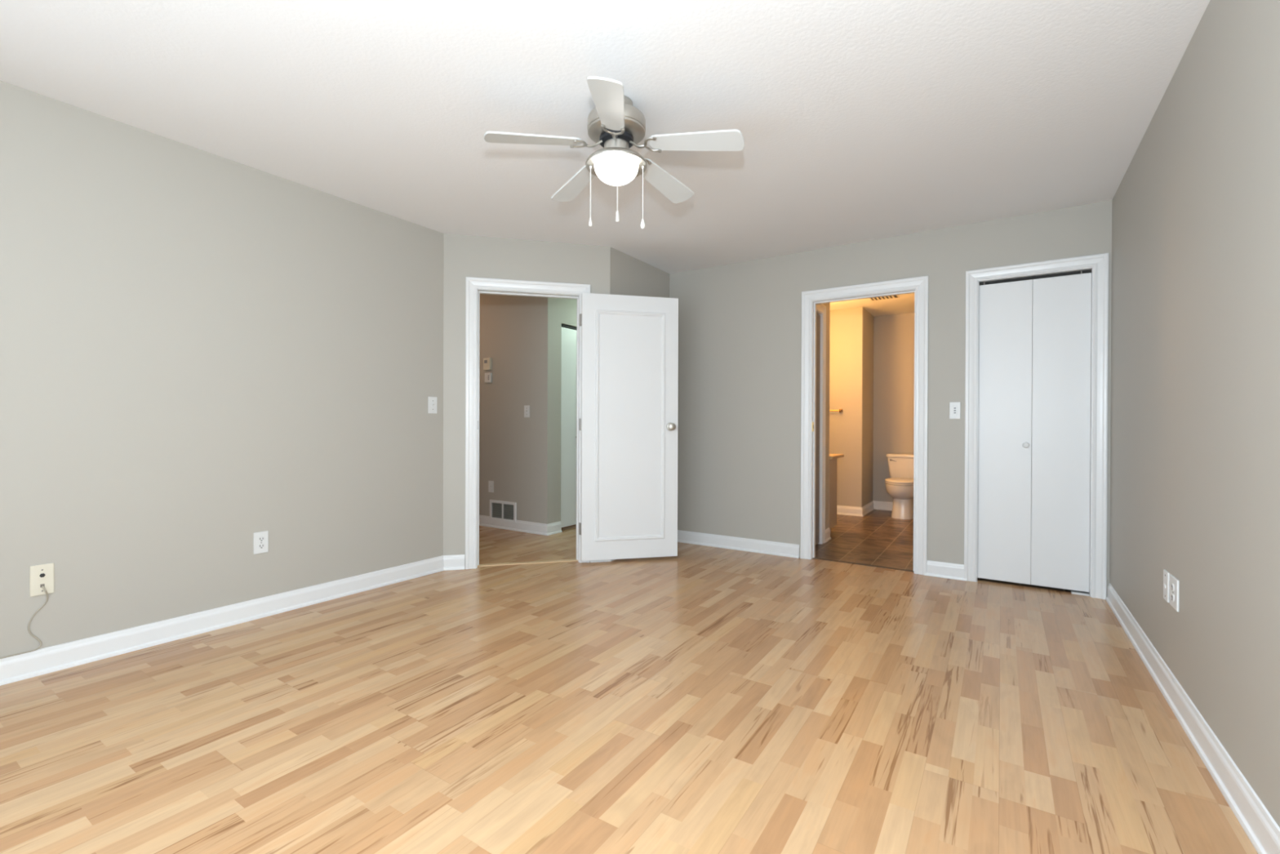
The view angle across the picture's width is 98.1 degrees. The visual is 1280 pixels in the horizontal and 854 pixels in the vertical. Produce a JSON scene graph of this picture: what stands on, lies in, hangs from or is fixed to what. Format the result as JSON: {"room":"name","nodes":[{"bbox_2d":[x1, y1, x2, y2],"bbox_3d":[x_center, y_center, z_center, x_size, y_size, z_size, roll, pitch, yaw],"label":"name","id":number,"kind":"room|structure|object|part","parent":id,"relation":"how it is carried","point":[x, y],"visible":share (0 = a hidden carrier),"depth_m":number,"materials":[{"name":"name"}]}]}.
{"room":"empty bedroom","nodes":[
{"label":"empty bedroom","id":0,"kind":"room"},
{"bbox_2d":[0,80,444,657],"bbox_3d":[-2.379,-0.180,2.666,0.110,2.440,3.474,0,0,33],"label":"wall","id":1,"kind":"structure","parent":0,"point":[202,352],"depth_m":2.77,"materials":[{"name":"grey paint"}]},
{"bbox_2d":[0,562,53,658],"bbox_3d":[-2.643,0.759,2.144,0.026,0.357,0.536,0,0,33],"label":"wall plate","id":2,"kind":"object","parent":1,"relation":"attached to","point":[41,576],"visible":1,"depth_m":2.33,"materials":[{"name":"beige plastic"}]},
{"bbox_3d":[-2.648,0.803,2.136,0.025,0.269,0.518,0,0,33],"label":"cord","id":3,"kind":"part","parent":2,"relation":"part of","materials":[{"name":"beige plastic"}]},
{"bbox_3d":[-2.524,0.644,2.343,0.007,0.128,0.071,0,0,33],"label":"plate","id":4,"kind":"part","parent":2,"relation":"part of","materials":[{"name":"beige plastic"}]},
{"bbox_2d":[0,554,464,685],"bbox_3d":[-2.251,0.988,2.664,0.119,0.105,3.408,0,0,33],"label":"baseboard","id":5,"kind":"structure","parent":1,"relation":"attached to","point":[45,660],"depth_m":2.79,"materials":[{"name":"white paint"}]},
{"bbox_2d":[253,530,268,554],"bbox_3d":[-2.072,0.632,3.036,0.010,0.118,0.072,0,0,33],"label":"electrical outlet","id":6,"kind":"object","parent":1,"relation":"attached to","point":[261,538],"visible":1,"depth_m":3.03,"materials":[{"name":"white plastic"}]},
{"bbox_2d":[257,543,265,548],"bbox_3d":[-2.070,0.651,3.034,0.004,0.027,0.034,0,0,33],"label":"receptacle","id":7,"kind":"object","parent":6,"relation":"attached to","point":[260,545],"depth_m":3.03,"materials":[{"name":"grey plastic"}]},
{"bbox_2d":[257,536,265,542],"bbox_3d":[-2.070,0.612,3.034,0.004,0.027,0.034,0,0,33],"label":"receptacle","id":8,"kind":"object","parent":6,"relation":"attached to","point":[260,539],"depth_m":3.03,"materials":[{"name":"grey plastic"}]},
{"bbox_2d":[427,396,436,413],"bbox_3d":[-1.470,-0.156,3.945,0.019,0.118,0.072,0,0,33],"label":"light switch","id":9,"kind":"object","parent":1,"relation":"attached to","point":[432,402],"visible":1,"depth_m":3.94,"materials":[{"name":"white plastic"}]},
{"bbox_2d":[443,233,609,568],"bbox_3d":[-0.844,-0.181,4.225,1.226,2.440,0.110,0,0,-14],"label":"wall","id":10,"kind":"structure","parent":0,"point":[464,255],"depth_m":4.06,"materials":[{"name":"grey paint"}]},
{"bbox_2d":[465,276,591,568],"bbox_3d":[-0.844,-0.027,4.226,0.916,2.133,0.147,0,0,-14],"label":"door frame","id":11,"kind":"structure","parent":10,"relation":"attached to","point":[475,286],"depth_m":4.08,"materials":[{"name":"white paint"}]},
{"bbox_2d":[578,293,678,560],"bbox_3d":[-0.074,0.002,4.279,0.778,2.036,0.104,0,0,-13],"label":"door","id":12,"kind":"structure","parent":10,"relation":"in","point":[628,420],"depth_m":4.29,"materials":[{"name":"white paint"}]},
{"bbox_3d":[-0.072,-0.009,4.290,0.552,1.766,0.011,0,0,-14],"label":"panel moulding","id":13,"kind":"part","parent":12,"relation":"part of","materials":[{"name":"white paint"}]},
{"bbox_3d":[0.247,-0.003,4.337,0.066,0.066,0.069,0,0,-14],"label":"knob","id":14,"kind":"part","parent":12,"relation":"part of","materials":[{"name":"silver metal"}]},
{"bbox_2d":[479,293,576,524],"bbox_3d":[-1.076,-0.194,7.364,2.560,2.440,3.230,0,0,33],"label":"wall","id":15,"kind":"structure","parent":0,"point":[522,335],"depth_m":5.50,"materials":[{"name":"grey paint"}]},
{"bbox_2d":[483,357,491,370],"bbox_3d":[-1.581,-0.651,5.745,0.100,0.124,0.033,0,0,33],"label":"thermostat","id":16,"kind":"object","parent":15,"relation":"attached to","point":[486,362],"visible":1,"depth_m":5.72,"materials":[{"name":"beige plastic"}]},
{"bbox_2d":[484,372,492,382],"bbox_3d":[-1.571,-0.509,5.743,0.088,0.104,0.026,0,0,33],"label":"light switch","id":17,"kind":"object","parent":15,"relation":"attached to","point":[488,376],"visible":1,"depth_m":5.73,"materials":[{"name":"white plastic"}]},
{"bbox_2d":[488,480,493,492],"bbox_3d":[-1.541,0.616,5.736,0.072,0.118,0.009,0,0,33],"label":"electrical outlet","id":18,"kind":"object","parent":15,"relation":"attached to","point":[491,483],"visible":1,"depth_m":5.73,"materials":[{"name":"white plastic"}]},
{"bbox_2d":[489,499,516,522],"bbox_3d":[-1.394,0.860,5.639,0.375,0.215,0.012,0,0,33],"label":"air vent","id":19,"kind":"object","parent":15,"relation":"in","point":[498,508],"visible":1,"depth_m":5.63,"materials":[{"name":"white metal"}]},
{"bbox_2d":[479,515,562,535],"bbox_3d":[-1.865,0.976,6.053,2.481,0.105,0.211,0,0,33],"label":"baseboard","id":20,"kind":"structure","parent":15,"relation":"attached to","point":[544,529],"depth_m":5.47,"materials":[{"name":"white paint"}]},
{"bbox_2d":[524,404,529,417],"bbox_3d":[-1.115,-0.154,5.451,0.072,0.118,0.019,0,0,33],"label":"light switch","id":21,"kind":"object","parent":15,"relation":"attached to","point":[526,408],"visible":1,"depth_m":5.45,"materials":[{"name":"white plastic"}]},
{"bbox_2d":[560,324,576,527],"bbox_3d":[-0.384,-0.011,6.146,0.071,2.028,1.548,0,0,33],"label":"door","id":22,"kind":"structure","parent":15,"relation":"in","point":[568,370],"depth_m":5.62,"materials":[{"name":"white paint"}]},
{"bbox_2d":[0,0,1210,316],"bbox_3d":[-0.432,-1.450,4.365,7.100,0.100,8.750,0,0,33],"label":"ceiling","id":23,"kind":"structure","parent":0,"point":[858,121],"depth_m":2.34,"materials":[{"name":"white paint"}]},
{"bbox_2d":[484,76,744,229],"bbox_3d":[-0.077,-1.122,2.405,1.053,0.538,1.034,0,0,33],"label":"ceiling fan","id":24,"kind":"object","parent":23,"relation":"hanging from","point":[615,125],"visible":1,"depth_m":2.31,"materials":[{"name":"silver metal"}]},
{"bbox_3d":[-0.436,-1.184,2.288,0.401,0.007,0.124,-5,12,-16],"label":"blade","id":25,"kind":"part","parent":24,"relation":"part of","materials":[{"name":"white wood"}]},
{"bbox_3d":[-0.297,-1.177,2.674,0.124,0.007,0.401,-12,1,-35],"label":"blade","id":26,"kind":"part","parent":24,"relation":"part of","materials":[{"name":"white wood"}]},
{"bbox_3d":[-0.222,-1.201,2.350,0.134,0.033,0.095,-5,12,-16],"label":"blade arm","id":27,"kind":"part","parent":24,"relation":"part of","materials":[{"name":"silver metal"}]},
{"bbox_3d":[-0.213,-0.880,2.387,0.014,0.037,0.014,0,0,33],"label":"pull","id":28,"kind":"part","parent":24,"relation":"part of","materials":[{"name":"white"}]},
{"bbox_3d":[-0.213,-1.009,2.386,0.009,0.225,0.009,0,0,33],"label":"pull chain","id":29,"kind":"part","parent":24,"relation":"part of","materials":[{"name":"white metal"}]},
{"bbox_3d":[-0.112,-1.175,2.037,0.124,0.007,0.401,10,7,1],"label":"blade","id":30,"kind":"part","parent":24,"relation":"part of","materials":[{"name":"white wood"}]},
{"bbox_3d":[-0.105,-1.198,2.260,0.095,0.033,0.134,10,7,1],"label":"blade arm","id":31,"kind":"part","parent":24,"relation":"part of","materials":[{"name":"silver metal"}]},
{"bbox_3d":[-0.102,-1.087,2.386,0.190,0.083,0.190,0,0,33],"label":"lamp shade","id":32,"kind":"part","parent":24,"relation":"part of","materials":[{"name":"white glass"}]},
{"bbox_3d":[-0.102,-0.948,2.498,0.016,0.051,0.015,0,0,33],"label":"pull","id":33,"kind":"part","parent":24,"relation":"part of","materials":[{"name":"white plastic"}]},
{"bbox_3d":[-0.102,-1.047,2.498,0.009,0.152,0.009,0,0,33],"label":"pull chain","id":34,"kind":"part","parent":24,"relation":"part of","materials":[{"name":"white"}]},
{"bbox_3d":[0.012,-1.006,2.386,0.009,0.228,0.009,0,0,33],"label":"pull chain","id":35,"kind":"part","parent":24,"relation":"part of","materials":[{"name":"white metal"}]},
{"bbox_3d":[0.012,-0.873,2.387,0.020,0.043,0.020,0,0,33],"label":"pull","id":36,"kind":"part","parent":24,"relation":"part of","materials":[{"name":"white plastic"}]},
{"bbox_3d":[0.017,-1.194,2.343,0.134,0.033,0.095,9,-7,20],"label":"blade arm","id":37,"kind":"part","parent":24,"relation":"part of","materials":[{"name":"silver metal"}]},
{"bbox_3d":[0.112,-1.176,2.661,0.124,0.007,0.401,-12,-14,36],"label":"blade","id":38,"kind":"part","parent":24,"relation":"part of","materials":[{"name":"white wood"}]},
{"bbox_3d":[0.226,-1.165,2.268,0.401,0.007,0.124,9,-7,20],"label":"blade","id":39,"kind":"part","parent":24,"relation":"part of","materials":[{"name":"white wood"}]},
{"bbox_2d":[869,294,899,301],"bbox_3d":[2.619,-1.394,5.964,0.280,0.004,0.230,0,0,33],"label":"ceiling vent","id":40,"kind":"object","parent":23,"relation":"in","point":[896,295],"visible":0.63,"depth_m":5.99,"materials":[{"name":"beige plastic"}]},
{"bbox_2d":[0,509,1257,853],"bbox_3d":[-0.433,1.070,4.340,6.950,0.060,8.600,0,0,33],"label":"floor","id":41,"kind":"structure","parent":0,"point":[701,699],"depth_m":1.96,"materials":[{"name":"brown wood"}]},
{"bbox_2d":[477,559,577,566],"bbox_3d":[-0.850,1.036,4.239,0.750,0.006,0.040,0,0,-14],"label":"threshold strip","id":42,"kind":"object","parent":41,"relation":"on","point":[566,560],"visible":0.86,"depth_m":4.22,"materials":[{"name":"brown wood"}]},
{"bbox_2d":[828,457,837,533],"bbox_3d":[1.619,0.671,5.457,0.547,0.742,0.289,0,0,33],"label":"vanity cabinet","id":43,"kind":"object","parent":41,"relation":"on","point":[833,463],"visible":0.21,"depth_m":5.30,"materials":[{"name":"beige paint"}]},
{"bbox_2d":[829,453,844,459],"bbox_3d":[1.674,0.285,5.516,0.578,0.029,0.449,0,0,33],"label":"countertop","id":44,"kind":"structure","parent":43,"relation":"on","point":[832,456],"depth_m":5.35,"materials":[{"name":"beige laminate"}]},
{"bbox_2d":[813,557,914,572],"bbox_3d":[1.687,1.045,4.226,0.732,0.005,0.026,0,0,33],"label":"threshold strip","id":45,"kind":"object","parent":41,"relation":"on","point":[813,557],"visible":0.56,"depth_m":4.21,"materials":[{"name":"brown wood"}]},
{"bbox_2d":[884,453,913,519],"bbox_3d":[3.090,0.686,6.495,0.444,0.714,0.740,0,0,33],"label":"toilet","id":46,"kind":"object","parent":41,"relation":"on","point":[900,486],"visible":0.77,"depth_m":6.34,"materials":[{"name":"white ceramic"}]},
{"bbox_3d":[3.020,0.640,6.388,0.372,0.018,0.480,0,0,33],"label":"seat","id":47,"kind":"part","parent":46,"relation":"part of","materials":[{"name":"white ceramic"}]},
{"bbox_3d":[3.020,0.616,6.388,0.374,0.027,0.484,0,0,33],"label":"lid","id":48,"kind":"part","parent":46,"relation":"part of","materials":[{"name":"white ceramic"}]},
{"bbox_3d":[3.045,0.847,6.428,0.364,0.392,0.566,0,0,33],"label":"bowl","id":49,"kind":"part","parent":46,"relation":"part of","materials":[{"name":"white ceramic"}]},
{"bbox_3d":[3.229,0.348,6.707,0.444,0.038,0.232,0,0,33],"label":"tank lid","id":50,"kind":"part","parent":46,"relation":"part of","materials":[{"name":"white ceramic"}]},
{"bbox_3d":[3.230,0.513,6.710,0.424,0.290,0.210,0,0,33],"label":"tank","id":51,"kind":"part","parent":46,"relation":"part of","materials":[{"name":"white ceramic"}]},
{"bbox_2d":[609,246,670,297],"bbox_3d":[0.001,-0.180,4.778,0.110,2.440,1.036,0,0,33],"label":"wall","id":52,"kind":"structure","parent":0,"point":[628,275],"depth_m":4.60,"materials":[{"name":"grey paint"}]},
{"bbox_2d":[822,302,830,528],"bbox_3d":[1.509,-0.176,4.884,0.110,2.440,0.787,0,0,33],"label":"wall","id":53,"kind":"structure","parent":0,"point":[827,304],"depth_m":5.13,"materials":[{"name":"grey paint"}]},
{"bbox_2d":[815,313,820,544],"bbox_3d":[1.483,0.020,4.792,0.043,2.026,0.404,0,0,33],"label":"door","id":54,"kind":"structure","parent":53,"relation":"in","point":[818,317],"depth_m":4.90,"materials":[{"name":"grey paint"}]},
{"bbox_2d":[825,527,831,542],"bbox_3d":[1.722,0.992,5.101,0.021,0.105,0.195,0,0,33],"label":"baseboard","id":55,"kind":"structure","parent":53,"relation":"attached to","point":[828,537],"depth_m":5.11,"materials":[{"name":"white paint"}]},
{"bbox_2d":[829,306,873,506],"bbox_3d":[2.496,-0.181,7.002,0.734,2.440,0.780,0,0,33],"label":"wall","id":56,"kind":"structure","parent":0,"point":[851,330],"depth_m":6.58,"materials":[{"name":"grey paint"}]},
{"bbox_2d":[829,408,842,412],"bbox_3d":[2.266,-0.195,6.649,0.302,0.040,0.062,0,0,33],"label":"towel bar","id":57,"kind":"object","parent":56,"relation":"attached to","point":[839,410],"visible":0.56,"depth_m":6.59,"materials":[{"name":"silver metal"}]},
{"bbox_2d":[669,200,1111,596],"bbox_3d":[1.649,-0.173,4.257,3.223,2.440,0.110,0,0,33],"label":"wall","id":58,"kind":"structure","parent":0,"point":[740,324],"depth_m":4.49,"materials":[{"name":"grey paint"}]},
{"bbox_2d":[590,529,799,562],"bbox_3d":[0.441,0.991,4.355,1.308,0.105,1.049,0,0,33],"label":"baseboard","id":59,"kind":"structure","parent":58,"relation":"attached to","point":[786,549],"depth_m":4.69,"materials":[{"name":"white paint"}]},
{"bbox_2d":[800,275,928,574],"bbox_3d":[1.800,-0.020,4.500,1.018,2.133,0.718,0,0,33],"label":"door frame","id":60,"kind":"structure","parent":58,"relation":"attached to","point":[918,286],"depth_m":4.34,"materials":[{"name":"white paint"}]},
{"bbox_2d":[924,560,967,581],"bbox_3d":[2.131,0.998,3.868,0.256,0.105,0.021,0,0,33],"label":"baseboard","id":61,"kind":"structure","parent":58,"relation":"attached to","point":[934,568],"depth_m":3.87,"materials":[{"name":"white paint"}]},
{"bbox_2d":[949,401,960,418],"bbox_3d":[2.179,-0.114,3.841,0.066,0.116,0.010,0,0,33],"label":"light switch","id":62,"kind":"object","parent":58,"relation":"attached to","point":[954,407],"visible":1,"depth_m":3.84,"materials":[{"name":"white plastic"}]},
{"bbox_3d":[2.178,-0.114,3.839,0.032,0.066,0.002,0,0,33],"label":"control panel","id":63,"kind":"part","parent":62,"relation":"part of","materials":[{"name":"white plastic"}]},
{"bbox_2d":[977,269,1091,595],"bbox_3d":[2.564,0.031,3.632,0.598,2.044,0.064,0,0,33],"label":"door","id":64,"kind":"structure","parent":58,"relation":"in","point":[1034,406],"depth_m":3.62,"materials":[{"name":"white paint"}]},
{"bbox_3d":[2.528,0.118,3.636,0.038,0.038,0.032,0,0,33],"label":"knob","id":65,"kind":"part","parent":64,"relation":"part of","materials":[{"name":"white plastic"}]},
{"bbox_2d":[964,253,1108,599],"bbox_3d":[2.573,-0.005,3.645,0.754,2.117,0.128,0,0,33],"label":"door frame","id":66,"kind":"structure","parent":58,"relation":"attached to","point":[1098,264],"depth_m":3.44,"materials":[{"name":"white paint"}]},
{"bbox_2d":[872,312,914,502],"bbox_3d":[3.438,-0.177,6.794,1.150,2.440,0.100,0,0,33],"label":"wall","id":67,"kind":"structure","parent":0,"point":[893,335],"depth_m":6.93,"materials":[{"name":"grey paint"}]},
{"bbox_2d":[836,500,893,516],"bbox_3d":[2.944,0.989,6.758,1.614,0.105,0.580,0,0,-3],"label":"baseboard","id":68,"kind":"structure","parent":67,"relation":"attached to","point":[883,505],"depth_m":6.61,"materials":[{"name":"white paint"}]},
{"bbox_2d":[1109,0,1279,827],"bbox_3d":[1.502,-0.161,1.178,0.110,2.440,5.213,0,0,33],"label":"wall","id":69,"kind":"structure","parent":0,"point":[1195,431],"depth_m":1.79,"materials":[{"name":"grey paint"}]},
{"bbox_2d":[1163,568,1169,602],"bbox_3d":[2.106,0.635,2.222,0.008,0.118,0.072,0,0,33],"label":"wall plate","id":70,"kind":"object","parent":69,"relation":"attached to","point":[1166,574],"visible":1,"depth_m":2.21,"materials":[{"name":"white plastic"}]},
{"bbox_2d":[1169,573,1179,611],"bbox_3d":[2.040,0.632,2.122,0.010,0.118,0.110,0,0,33],"label":"electrical outlet","id":71,"kind":"object","parent":69,"relation":"attached to","point":[1174,582],"visible":1,"depth_m":2.11,"materials":[{"name":"white plastic"}]},
{"bbox_2d":[1171,582,1174,591],"bbox_3d":[2.038,0.613,2.123,0.004,0.027,0.034,0,0,33],"label":"receptacle","id":72,"kind":"object","parent":71,"relation":"attached to","point":[1172,584],"depth_m":2.12,"materials":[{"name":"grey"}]},
{"bbox_2d":[1105,582,1279,853],"bbox_3d":[1.465,1.006,1.252,0.021,0.105,5.093,0,0,33],"label":"baseboard","id":73,"kind":"structure","parent":69,"relation":"attached to","point":[1261,828],"depth_m":1.74,"materials":[{"name":"white paint"}]}
]}

